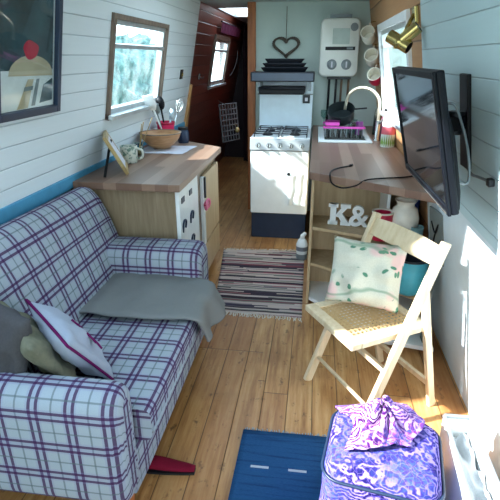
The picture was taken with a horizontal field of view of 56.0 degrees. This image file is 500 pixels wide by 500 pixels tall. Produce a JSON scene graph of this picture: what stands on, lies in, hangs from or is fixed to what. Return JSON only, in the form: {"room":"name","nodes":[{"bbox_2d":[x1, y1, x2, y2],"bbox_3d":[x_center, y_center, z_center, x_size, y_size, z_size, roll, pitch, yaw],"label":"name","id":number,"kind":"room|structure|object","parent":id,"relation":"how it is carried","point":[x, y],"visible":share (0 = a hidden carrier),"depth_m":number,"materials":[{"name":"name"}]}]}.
{"room":"ship interior","nodes":[
{"label":"ship interior","id":0,"kind":"room"},
{"bbox_2d":[40,189,70,205],"bbox_3d":[-1.110,0.199,2.335,0.085,0.905,5.640,3,22,7],"label":"wall","id":1,"kind":"structure","parent":0,"point":[70,189],"depth_m":2.51,"materials":[{"name":"blue paint"}]},
{"bbox_2d":[0,0,245,208],"bbox_3d":[-0.843,-0.859,3.477,0.430,2.000,8.600,3,22,7],"label":"wall","id":2,"kind":"structure","parent":0,"point":[37,152],"depth_m":2.64,"materials":[{"name":"white wood"}]},
{"bbox_2d":[0,0,62,122],"bbox_3d":[-0.886,-0.849,1.886,0.143,0.612,0.482,3,22,7],"label":"framed picture","id":3,"kind":"object","parent":2,"relation":"attached to","point":[31,31],"visible":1,"depth_m":1.93,"materials":[{"name":"black wood"}]},
{"bbox_2d":[0,122,184,224],"bbox_3d":[-1.048,-0.210,2.158,0.062,0.067,5.640,3,22,7],"label":"trim","id":4,"kind":"structure","parent":2,"relation":"attached to","point":[9,212],"depth_m":2.29,"materials":[{"name":"blue paint"}]},
{"bbox_2d":[105,12,169,120],"bbox_3d":[-0.760,-1.241,3.178,0.180,0.592,1.030,3,22,7],"label":"window","id":5,"kind":"structure","parent":2,"relation":"in","point":[119,111],"depth_m":3.07,"materials":[{"name":"wood"}]},
{"bbox_2d":[184,84,192,126],"bbox_3d":[-0.616,-1.419,4.664,0.105,0.420,0.100,3,22,7],"label":"trim","id":6,"kind":"structure","parent":2,"relation":"attached to","point":[186,118],"depth_m":4.65,"materials":[{"name":"brown wood"}]},
{"bbox_2d":[207,34,230,89],"bbox_3d":[-0.391,-2.289,5.715,0.180,0.592,0.950,3,22,7],"label":"window","id":7,"kind":"structure","parent":2,"relation":"in","point":[219,82],"depth_m":5.79,"materials":[{"name":"metal"}]},
{"bbox_2d":[218,101,239,142],"bbox_3d":[-0.292,-1.672,6.080,0.128,0.510,0.376,15,27,33],"label":"wire rack","id":8,"kind":"object","parent":2,"relation":"attached to","point":[235,103],"visible":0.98,"depth_m":6.05,"materials":[{"name":"black metal"}]},
{"bbox_2d":[221,20,240,36],"bbox_3d":[-0.229,-2.702,5.768,0.044,0.122,1.350,3,22,7],"label":"window valance","id":9,"kind":"object","parent":2,"relation":"attached to","point":[227,28],"visible":1,"depth_m":5.71,"materials":[{"name":"fabric"}]},
{"bbox_2d":[220,23,247,156],"bbox_3d":[0.728,-2.427,7.317,2.400,2.000,0.040,3,22,7],"label":"wall","id":10,"kind":"structure","parent":0,"point":[234,148],"depth_m":7.55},
{"bbox_2d":[0,157,469,499],"bbox_3d":[0.154,0.136,3.739,2.600,0.040,8.600,3,22,7],"label":"floor","id":11,"kind":"structure","parent":0,"point":[251,372],"depth_m":2.36,"materials":[{"name":"brown wood"}]},
{"bbox_2d":[0,187,208,499],"bbox_3d":[-0.662,0.299,2.081,0.810,0.913,1.320,3,22,7],"label":"sofa","id":12,"kind":"object","parent":11,"relation":"on","point":[82,436],"visible":0.77,"depth_m":1.77,"materials":[{"name":"white fabric"}]},
{"bbox_2d":[0,303,31,373],"bbox_3d":[-0.847,0.337,1.581,0.332,0.395,0.146,12,25,27],"label":"cushion","id":13,"kind":"object","parent":12,"relation":"on","point":[14,326],"visible":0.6,"depth_m":1.49,"materials":[{"name":"grey fabric"}]},
{"bbox_2d":[0,301,75,376],"bbox_3d":[-0.746,0.342,1.636,0.354,0.354,0.198,20,30,40],"label":"cushion","id":14,"kind":"object","parent":12,"relation":"on","point":[35,347],"visible":0.64,"depth_m":1.54,"materials":[{"name":"green fabric"}]},
{"bbox_2d":[25,299,113,379],"bbox_3d":[-0.649,0.334,1.715,0.350,0.317,0.203,19,29,39],"label":"cushion","id":15,"kind":"object","parent":12,"relation":"on","point":[74,344],"visible":0.98,"depth_m":1.63,"materials":[{"name":"fabric"}]},
{"bbox_2d":[34,313,200,439],"bbox_3d":[-0.551,0.414,2.063,0.563,0.142,0.922,3,22,7],"label":"seat cushion","id":16,"kind":"object","parent":12,"relation":"on","point":[149,357],"depth_m":1.88,"materials":[{"name":"white fabric"}]},
{"bbox_2d":[79,273,225,341],"bbox_3d":[-0.453,0.287,2.280,0.635,0.187,0.418,3,22,7],"label":"throw blanket","id":17,"kind":"object","parent":12,"relation":"on","point":[124,295],"visible":0.98,"depth_m":2.23,"materials":[{"name":"grey fabric"}]},
{"bbox_2d":[71,159,219,269],"bbox_3d":[-0.611,-0.141,3.230,0.640,0.858,1.070,3,22,7],"label":"base cabinet","id":18,"kind":"object","parent":11,"relation":"on","point":[169,215],"visible":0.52,"depth_m":2.66,"materials":[{"name":"brown wood"}]},
{"bbox_2d":[72,140,220,192],"bbox_3d":[-0.572,-0.641,3.261,0.620,0.040,1.624,3,22,7],"label":"countertop","id":19,"kind":"structure","parent":18,"relation":"on","point":[156,172],"depth_m":2.75,"materials":[{"name":"brown wood"}]},
{"bbox_2d":[103,130,128,176],"bbox_3d":[-0.795,-0.571,2.753,0.141,0.217,0.333,-6,23,-14],"label":"photo frame","id":20,"kind":"object","parent":19,"relation":"on","point":[107,139],"visible":1,"depth_m":2.68,"materials":[{"name":"brown wood"}]},
{"bbox_2d":[108,136,125,166],"bbox_3d":[-0.787,-0.580,2.770,0.096,0.177,0.260,-6,23,-14],"label":"photo","id":21,"kind":"object","parent":20,"relation":"attached to","point":[112,147],"depth_m":2.70,"materials":[{"name":"paper"}]},
{"bbox_2d":[119,144,143,163],"bbox_3d":[-0.758,-0.615,3.006,0.142,0.105,0.110,-9,24,-21],"label":"mug","id":22,"kind":"object","parent":19,"relation":"on","point":[129,152],"visible":0.89,"depth_m":2.96,"materials":[{"name":"ceramic"}]},
{"bbox_2d":[137,117,152,154],"bbox_3d":[-0.715,-0.757,3.146,0.091,0.261,0.220,-17,28,-35],"label":"reed diffuser","id":23,"kind":"object","parent":19,"relation":"on","point":[138,151],"visible":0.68,"depth_m":3.14,"materials":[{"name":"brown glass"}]},
{"bbox_2d":[156,120,174,128],"bbox_3d":[-0.668,-0.943,3.744,0.146,0.155,0.146,3,22,7],"label":"pot","id":24,"kind":"object","parent":19,"relation":"on","point":[167,125],"visible":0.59,"depth_m":3.68,"materials":[{"name":"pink ceramic"}]},
{"bbox_2d":[142,94,161,128],"bbox_3d":[-0.712,-0.992,3.549,0.087,0.370,0.282,3,22,7],"label":"slotted spatula","id":25,"kind":"object","parent":24,"relation":"in","point":[149,100],"visible":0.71,"depth_m":3.41,"materials":[{"name":"white plastic"}]},
{"bbox_2d":[152,104,161,126],"bbox_3d":[-0.707,-0.994,3.639,0.072,0.304,0.176,3,22,7],"label":"wooden spoon","id":26,"kind":"object","parent":24,"relation":"in","point":[157,110],"visible":0.42,"depth_m":3.55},
{"bbox_2d":[155,96,164,122],"bbox_3d":[-0.679,-1.028,3.673,0.089,0.338,0.057,-20,30,-40],"label":"serving spoon","id":27,"kind":"object","parent":24,"relation":"in","point":[159,99],"visible":0.73,"depth_m":3.60,"materials":[{"name":"black plastic"}]},
{"bbox_2d":[169,109,173,121],"bbox_3d":[-0.627,-0.982,3.683,0.100,0.247,0.021,16,27,34],"label":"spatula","id":28,"kind":"object","parent":24,"relation":"in","point":[171,113],"visible":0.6,"depth_m":3.64,"materials":[{"name":"white plastic"}]},
{"bbox_2d":[174,99,182,125],"bbox_3d":[-0.589,-1.044,3.748,0.135,0.311,0.059,-13,26,-29],"label":"whisk","id":29,"kind":"object","parent":24,"relation":"in","point":[177,111],"visible":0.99,"depth_m":3.74,"materials":[{"name":"metal"}]},
{"bbox_2d":[143,146,196,153],"bbox_3d":[-0.612,-0.735,3.429,0.390,0.004,0.320,3,22,7],"label":"place mat","id":30,"kind":"object","parent":19,"relation":"on","point":[173,149],"visible":0.72,"depth_m":3.41,"materials":[{"name":"paper"}]},
{"bbox_2d":[139,129,180,148],"bbox_3d":[-0.653,-0.806,3.438,0.304,0.113,0.304,3,22,7],"label":"fruit bowl","id":31,"kind":"object","parent":30,"relation":"on","point":[155,138],"visible":0.92,"depth_m":3.36,"materials":[{"name":"brown wood"}]},
{"bbox_2d":[178,126,188,143],"bbox_3d":[-0.525,-0.906,3.695,0.090,0.122,0.090,3,22,7],"label":"storage jar","id":32,"kind":"object","parent":19,"relation":"on","point":[184,136],"visible":0.91,"depth_m":3.66,"materials":[{"name":"blue ceramic"}]},
{"bbox_2d":[204,198,210,210],"bbox_3d":[-0.287,-0.302,3.112,0.041,0.071,0.102,3,22,7],"label":"knob","id":33,"kind":"object","parent":18,"relation":"attached to","point":[206,204],"visible":1,"depth_m":3.10,"materials":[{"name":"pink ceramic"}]},
{"bbox_2d":[146,455,195,474],"bbox_3d":[-0.347,0.848,1.864,0.260,0.059,0.064,3,22,7],"label":"slipper","id":34,"kind":"object","parent":11,"relation":"on","point":[160,465],"visible":0.69,"depth_m":1.85,"materials":[{"name":"fabric"}]},
{"bbox_2d":[217,248,303,321],"bbox_3d":[0.052,0.206,3.505,0.703,0.010,1.195,3,22,7],"label":"rag rug","id":35,"kind":"object","parent":11,"relation":"on","point":[259,282],"visible":0.96,"depth_m":3.42,"materials":[{"name":"multicoloured fabric"}]},
{"bbox_2d":[228,427,326,499],"bbox_3d":[0.214,0.959,1.654,0.625,0.012,0.873,3,22,7],"label":"woven mat","id":36,"kind":"object","parent":11,"relation":"on","point":[270,465],"visible":0.59,"depth_m":1.87,"materials":[{"name":"blue fabric"}]},
{"bbox_2d":[319,410,445,499],"bbox_3d":[0.435,0.781,1.586,0.399,0.355,0.352,6,23,15],"label":"footstool","id":37,"kind":"object","parent":36,"relation":"on","point":[392,472],"visible":0.73,"depth_m":1.44,"materials":[{"name":"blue fabric"}]},
{"bbox_2d":[335,395,424,450],"bbox_3d":[0.435,0.535,1.548,0.292,0.116,0.211,-1,22,-4],"label":"scarf","id":38,"kind":"object","parent":37,"relation":"on","point":[384,422],"visible":1,"depth_m":1.51,"materials":[{"name":"purple fabric"}]},
{"bbox_2d":[250,71,314,238],"bbox_3d":[0.274,-0.865,4.274,0.555,1.408,0.675,3,22,7],"label":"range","id":39,"kind":"object","parent":11,"relation":"on","point":[280,145],"visible":0.99,"depth_m":4.13,"materials":[{"name":"white metal"}]},
{"bbox_2d":[250,127,310,139],"bbox_3d":[0.292,-1.057,4.224,0.505,0.029,0.618,3,22,7],"label":"cooktop","id":40,"kind":"object","parent":39,"relation":"in","point":[262,133],"depth_m":4.06,"materials":[{"name":"metal"}]},
{"bbox_2d":[261,67,307,71],"bbox_3d":[0.311,-1.603,4.172,0.404,0.039,0.247,3,22,7],"label":"baking tray","id":41,"kind":"object","parent":39,"relation":"on","point":[265,69],"visible":0.96,"depth_m":4.07,"materials":[{"name":"black metal"}]},
{"bbox_2d":[263,63,306,66],"bbox_3d":[0.311,-1.635,4.159,0.374,0.039,0.247,3,22,7],"label":"baking tray","id":42,"kind":"object","parent":41,"relation":"on","point":[264,64],"visible":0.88,"depth_m":4.05,"materials":[{"name":"black metal"}]},
{"bbox_2d":[265,59,303,62],"bbox_3d":[0.311,-1.667,4.146,0.335,0.039,0.246,3,22,7],"label":"baking tray","id":43,"kind":"object","parent":42,"relation":"on","point":[267,60],"visible":0.95,"depth_m":4.04,"materials":[{"name":"black metal"}]},
{"bbox_2d":[259,82,312,128],"bbox_3d":[0.337,-1.366,4.415,0.495,0.430,0.025,3,22,7],"label":"backsplash","id":44,"kind":"structure","parent":39,"relation":"on","point":[275,110],"depth_m":4.42,"materials":[{"name":"metal"}]},
{"bbox_2d":[288,174,306,205],"bbox_3d":[0.405,-0.518,4.044,0.161,0.280,0.012,3,22,7],"label":"tea towel","id":45,"kind":"object","parent":39,"relation":"hanging from","point":[296,184],"visible":1,"depth_m":4.04,"materials":[{"name":"white fabric"}]},
{"bbox_2d":[303,95,309,102],"bbox_3d":[0.522,-1.398,4.354,0.065,0.075,0.016,3,22,7],"label":"switch","id":46,"kind":"object","parent":39,"relation":"attached to","point":[306,98],"depth_m":4.34,"materials":[{"name":"plastic"}]},
{"bbox_2d":[296,232,307,259],"bbox_3d":[0.421,-0.038,3.803,0.097,0.234,0.096,3,22,7],"label":"bottle","id":47,"kind":"object","parent":11,"relation":"on","point":[301,245],"visible":1,"depth_m":3.77,"materials":[{"name":"white plastic"}]},
{"bbox_2d":[306,180,433,349],"bbox_3d":[0.823,-0.307,3.641,0.705,0.854,2.570,3,22,7],"label":"shelf unit","id":48,"kind":"object","parent":11,"relation":"on","point":[322,234],"visible":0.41,"depth_m":3.08,"materials":[{"name":"beige wood"}]},
{"bbox_2d":[328,202,350,225],"bbox_3d":[0.564,-0.225,2.948,0.142,0.135,0.028,6,23,15],"label":"ornament","id":49,"kind":"object","parent":48,"relation":"on","point":[333,210],"visible":0.98,"depth_m":2.94,"materials":[{"name":"white wood"}]},
{"bbox_2d":[312,215,370,237],"bbox_3d":[0.705,-0.121,2.901,0.637,0.020,0.479,3,22,7],"label":"shelf","id":50,"kind":"object","parent":48,"relation":"attached to","point":[320,222],"depth_m":2.92,"materials":[{"name":"brown wood"}]},
{"bbox_2d":[349,205,367,226],"bbox_3d":[0.679,-0.210,2.915,0.121,0.132,0.028,6,23,15],"label":"ornament","id":51,"kind":"object","parent":48,"relation":"on","point":[356,215],"visible":0.99,"depth_m":2.91,"materials":[{"name":"white wood"}]},
{"bbox_2d":[310,249,415,299],"bbox_3d":[0.709,0.146,2.895,0.672,0.020,0.689,3,22,7],"label":"shelf","id":52,"kind":"object","parent":48,"relation":"attached to","point":[320,258],"depth_m":3.07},
{"bbox_2d":[309,281,433,349],"bbox_3d":[0.711,0.389,2.955,0.687,0.025,0.760,3,22,7],"label":"shelf","id":53,"kind":"object","parent":48,"relation":"attached to","point":[317,289],"depth_m":3.05,"materials":[{"name":"white wood"}]},
{"bbox_2d":[309,125,435,202],"bbox_3d":[0.775,-0.739,3.508,0.631,0.045,2.523,3,22,7],"label":"countertop","id":54,"kind":"structure","parent":48,"relation":"on","point":[369,161],"depth_m":2.87,"materials":[{"name":"brown wood"}]},
{"bbox_2d":[318,127,372,143],"bbox_3d":[0.803,-0.934,4.101,0.420,0.163,0.840,3,22,7],"label":"sink","id":55,"kind":"object","parent":54,"relation":"in","point":[365,138],"visible":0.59,"depth_m":4.18,"materials":[{"name":"white ceramic"}]},
{"bbox_2d":[323,122,364,138],"bbox_3d":[0.779,-1.008,3.941,0.336,0.090,0.327,3,22,7],"label":"dish rack","id":56,"kind":"object","parent":55,"relation":"on","point":[354,123],"visible":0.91,"depth_m":3.80,"materials":[{"name":"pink plastic"}]},
{"bbox_2d":[325,120,339,125],"bbox_3d":[0.671,-1.035,3.831,0.115,0.041,0.075,3,22,7],"label":"sponge","id":57,"kind":"object","parent":56,"relation":"on","point":[327,122],"visible":1,"depth_m":3.80,"materials":[{"name":"plastic"}]},
{"bbox_2d":[327,101,366,125],"bbox_3d":[0.784,-1.125,3.889,0.293,0.189,0.231,18,28,38],"label":"saucepan","id":58,"kind":"object","parent":56,"relation":"on","point":[335,111],"visible":0.88,"depth_m":3.94,"materials":[{"name":"metal"}]},
{"bbox_2d":[355,121,362,134],"bbox_3d":[0.897,-1.000,3.854,0.068,0.105,0.068,3,22,7],"label":"tumbler","id":59,"kind":"object","parent":56,"relation":"in","point":[358,123],"visible":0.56,"depth_m":3.83,"materials":[{"name":"purple glass"}]},
{"bbox_2d":[324,128,364,139],"bbox_3d":[0.812,-0.933,4.113,0.345,0.153,0.727,3,22,7],"label":"basin","id":60,"kind":"object","parent":55,"relation":"in","point":[343,137],"depth_m":4.43,"materials":[{"name":"metal"}]},
{"bbox_2d":[343,86,383,140],"bbox_3d":[0.939,-1.107,3.803,0.064,0.413,0.428,-18,28,-37],"label":"tap","id":61,"kind":"object","parent":54,"relation":"on","point":[378,121],"visible":0.97,"depth_m":3.74,"materials":[{"name":"silver metal"}]},
{"bbox_2d":[329,164,412,188],"bbox_3d":[0.667,-0.404,2.685,0.437,0.075,0.328,18,29,38],"label":"power cable","id":62,"kind":"object","parent":54,"relation":"on","point":[350,165],"visible":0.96,"depth_m":2.62,"materials":[{"name":"black plastic"}]},
{"bbox_2d":[372,107,381,134],"bbox_3d":[1.106,-1.140,4.061,0.076,0.280,0.075,3,22,7],"label":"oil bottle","id":63,"kind":"object","parent":54,"relation":"on","point":[376,111],"visible":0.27,"depth_m":4.05,"materials":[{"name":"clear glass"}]},
{"bbox_2d":[379,109,387,138],"bbox_3d":[1.098,-1.027,3.836,0.071,0.240,0.071,3,22,7],"label":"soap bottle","id":64,"kind":"object","parent":54,"relation":"on","point":[385,110],"visible":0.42,"depth_m":3.83,"materials":[{"name":"plastic"}]},
{"bbox_2d":[380,104,395,147],"bbox_3d":[1.038,-0.929,3.503,0.110,0.310,0.110,3,22,7],"label":"spray bottle","id":65,"kind":"object","parent":54,"relation":"on","point":[388,132],"visible":0.96,"depth_m":3.48,"materials":[{"name":"plastic"}]},
{"bbox_2d":[372,208,393,241],"bbox_3d":[0.759,-0.145,2.713,0.124,0.166,0.124,3,22,7],"label":"canister","id":66,"kind":"object","parent":48,"relation":"on","point":[385,212],"visible":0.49,"depth_m":2.70,"materials":[{"name":"red ceramic"}]},
{"bbox_2d":[390,197,418,229],"bbox_3d":[0.883,-0.175,2.694,0.164,0.235,0.164,3,22,7],"label":"vase","id":67,"kind":"object","parent":48,"relation":"on","point":[406,215],"visible":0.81,"depth_m":2.63,"materials":[{"name":"white ceramic"}]},
{"bbox_2d":[399,253,428,295],"bbox_3d":[0.881,0.134,2.603,0.198,0.221,0.197,3,22,7],"label":"bucket","id":68,"kind":"object","parent":48,"relation":"on","point":[414,271],"visible":0.46,"depth_m":2.52,"materials":[{"name":"teal plastic"}]},
{"bbox_2d":[415,200,419,212],"bbox_3d":[0.982,-0.265,2.834,0.078,0.296,0.078,3,22,7],"label":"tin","id":69,"kind":"object","parent":48,"relation":"on","point":[417,205],"visible":0.02,"depth_m":2.80,"materials":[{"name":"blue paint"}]},
{"bbox_2d":[411,225,423,234],"bbox_3d":[0.939,-0.086,2.654,0.072,0.100,0.072,3,22,7],"label":"cup","id":70,"kind":"object","parent":48,"relation":"on","point":[419,229],"visible":0.3,"depth_m":2.62,"materials":[{"name":"teal ceramic"}]},
{"bbox_2d":[420,206,443,342],"bbox_3d":[0.949,0.159,2.479,0.053,0.770,0.175,0,22,0],"label":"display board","id":71,"kind":"object","parent":48,"relation":"on","point":[436,217],"visible":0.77,"depth_m":2.37,"materials":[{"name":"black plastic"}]},
{"bbox_2d":[303,211,450,406],"bbox_3d":[0.563,0.311,2.134,0.507,0.862,0.448,-10,24,-22],"label":"folding chair","id":72,"kind":"object","parent":11,"relation":"on","point":[326,312],"visible":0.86,"depth_m":2.03,"materials":[{"name":"brown wood"}]},
{"bbox_2d":[325,235,406,313],"bbox_3d":[0.513,0.107,2.087,0.324,0.286,0.188,9,24,22],"label":"floral cushion","id":73,"kind":"object","parent":72,"relation":"on","point":[362,273],"visible":0.99,"depth_m":2.04,"materials":[{"name":"fabric"}]},
{"bbox_2d":[440,413,499,499],"bbox_3d":[0.705,0.835,1.531,0.119,0.336,0.484,3,22,7],"label":"storage box","id":74,"kind":"object","parent":11,"relation":"on","point":[456,484],"visible":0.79,"depth_m":1.56,"materials":[{"name":"white plastic"}]},
{"bbox_2d":[454,433,490,499],"bbox_3d":[0.707,0.752,1.492,0.087,0.082,0.439,3,22,7],"label":"folded cloth","id":75,"kind":"object","parent":74,"relation":"in","point":[475,478],"visible":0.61,"depth_m":1.54,"materials":[{"name":"white fabric"}]},
{"bbox_2d":[199,0,364,22],"bbox_3d":[0.139,-1.753,2.969,1.870,0.040,8.600,3,22,7],"label":"ceiling","id":76,"kind":"structure","parent":0,"point":[221,5],"depth_m":4.47,"materials":[{"name":"white paint"}]},
{"bbox_2d":[256,0,406,210],"bbox_3d":[0.763,-1.346,4.669,1.470,2.000,0.040,3,22,7],"label":"wall","id":77,"kind":"structure","parent":0,"point":[304,18],"depth_m":4.45,"materials":[{"name":"green paint"}]},
{"bbox_2d":[272,18,299,57],"bbox_3d":[0.340,-2.030,4.393,0.265,0.444,0.033,3,22,7],"label":"heart wreath","id":78,"kind":"object","parent":77,"relation":"hanging from","point":[296,39],"visible":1,"depth_m":4.42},
{"bbox_2d":[319,14,360,119],"bbox_3d":[0.816,-1.664,4.379,0.350,0.950,0.224,3,22,7],"label":"water heater","id":79,"kind":"object","parent":77,"relation":"attached to","point":[340,33],"visible":0.91,"depth_m":4.24,"materials":[{"name":"white metal"}]},
{"bbox_2d":[369,0,499,324],"bbox_3d":[1.074,-0.761,3.239,0.390,2.000,8.600,3,22,7],"label":"wall","id":80,"kind":"structure","parent":0,"point":[459,36],"depth_m":1.65,"materials":[{"name":"white wood"}]},
{"bbox_2d":[377,8,411,132],"bbox_3d":[1.013,-1.217,3.236,0.187,0.701,1.330,3,22,7],"label":"window","id":81,"kind":"structure","parent":80,"relation":"in","point":[399,21],"depth_m":3.68,"materials":[{"name":"white wood"}]},
{"bbox_2d":[385,5,421,53],"bbox_3d":[0.755,-1.089,2.322,0.165,0.220,0.202,3,22,7],"label":"spot lamp","id":82,"kind":"object","parent":80,"relation":"attached to","point":[403,42],"visible":1,"depth_m":2.29,"materials":[{"name":"gold metal"}]},
{"bbox_2d":[449,73,470,169],"bbox_3d":[0.715,-0.450,1.673,0.196,0.331,0.204,3,22,7],"label":"tv bracket","id":83,"kind":"object","parent":80,"relation":"attached to","point":[465,79],"visible":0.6,"depth_m":1.68,"materials":[{"name":"black metal"}]},
{"bbox_2d":[392,66,460,216],"bbox_3d":[0.618,-0.430,1.692,0.156,0.423,0.702,3,22,7],"label":"television","id":84,"kind":"object","parent":83,"relation":"attached to","point":[427,132],"visible":1,"depth_m":1.51,"materials":[{"name":"black plastic"}]},
{"bbox_2d":[448,102,470,184],"bbox_3d":[0.660,-0.341,1.494,0.068,0.241,0.174,-4,23,-11],"label":"cable","id":85,"kind":"object","parent":84,"relation":"attached to","point":[449,103],"visible":0.84,"depth_m":1.49,"materials":[{"name":"grey plastic"}]},
{"bbox_2d":[467,170,494,186],"bbox_3d":[0.784,-0.257,1.618,0.026,0.036,0.271,3,22,7],"label":"wall socket","id":86,"kind":"object","parent":80,"relation":"attached to","point":[490,182],"visible":0.82,"depth_m":1.50,"materials":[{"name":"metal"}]},
{"bbox_3d":[1.062,-1.713,3.968,0.054,0.054,0.027,3,22,7],"label":"hook","id":87,"kind":"object","parent":80,"relation":"attached to","visible":0},
{"bbox_2d":[364,45,378,66],"bbox_3d":[1.028,-1.628,3.948,0.116,0.173,0.152,11,25,24],"label":"mug","id":88,"kind":"object","parent":87,"relation":"hanging from","point":[371,56],"visible":0.97,"depth_m":3.95,"materials":[{"name":"white ceramic"}]},
{"bbox_3d":[1.033,-1.896,3.952,0.065,0.054,0.027,3,22,7],"label":"hook","id":89,"kind":"object","parent":80,"relation":"attached to","visible":0},
{"bbox_2d":[360,22,375,44],"bbox_3d":[0.993,-1.811,3.933,0.116,0.173,0.152,11,25,24],"label":"mug","id":90,"kind":"object","parent":89,"relation":"hanging from","point":[368,35],"visible":1,"depth_m":3.93,"materials":[{"name":"white ceramic"}]},
{"bbox_3d":[1.080,-1.548,3.956,0.049,0.054,0.027,3,22,7],"label":"hook","id":91,"kind":"object","parent":80,"relation":"attached to","visible":0},
{"bbox_2d":[367,64,380,85],"bbox_3d":[1.048,-1.463,3.936,0.116,0.173,0.152,11,25,24],"label":"mug","id":92,"kind":"object","parent":91,"relation":"hanging from","point":[373,75],"visible":0.91,"depth_m":3.94,"materials":[{"name":"red ceramic"}]},
{"bbox_2d":[427,202,499,480],"bbox_3d":[0.827,0.690,1.100,0.208,0.930,3.520,3,22,7],"label":"wall","id":93,"kind":"structure","parent":0,"point":[465,301],"depth_m":1.94,"materials":[{"name":"paint"}]},
{"bbox_3d":[0.203,-1.916,6.065,0.040,2.000,2.780,3,22,7],"label":"wall","id":94,"kind":"structure","parent":0,"visible":0},
{"bbox_2d":[243,25,247,160],"bbox_3d":[0.107,-2.285,7.007,0.420,1.930,0.060,3,22,7],"label":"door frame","id":95,"kind":"structure","parent":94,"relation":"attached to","point":[245,27],"depth_m":7.01,"materials":[{"name":"black wood"}]},
{"bbox_2d":[248,2,255,208],"bbox_3d":[0.020,-1.380,4.752,0.077,2.000,0.080,3,22,7],"label":"trim","id":96,"kind":"structure","parent":94,"relation":"attached to","point":[251,5],"depth_m":4.59,"materials":[{"name":"brown wood"}]},
{"label":"outside","id":97,"kind":"structure","parent":0,"visible":0},
{"bbox_3d":[1.328,-1.832,9.958,60.000,0.100,60.000,3,22,7],"label":"ground","id":98,"kind":"structure","parent":97,"visible":0},
{"bbox_2d":[111,33,211,105],"bbox_3d":[-3.876,-4.563,12.865,1.459,2.900,22.002,3,22,7],"label":"hedge","id":99,"kind":"object","parent":98,"relation":"on","point":[134,69],"visible":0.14,"depth_m":14.14,"materials":[{"name":"green plant"}]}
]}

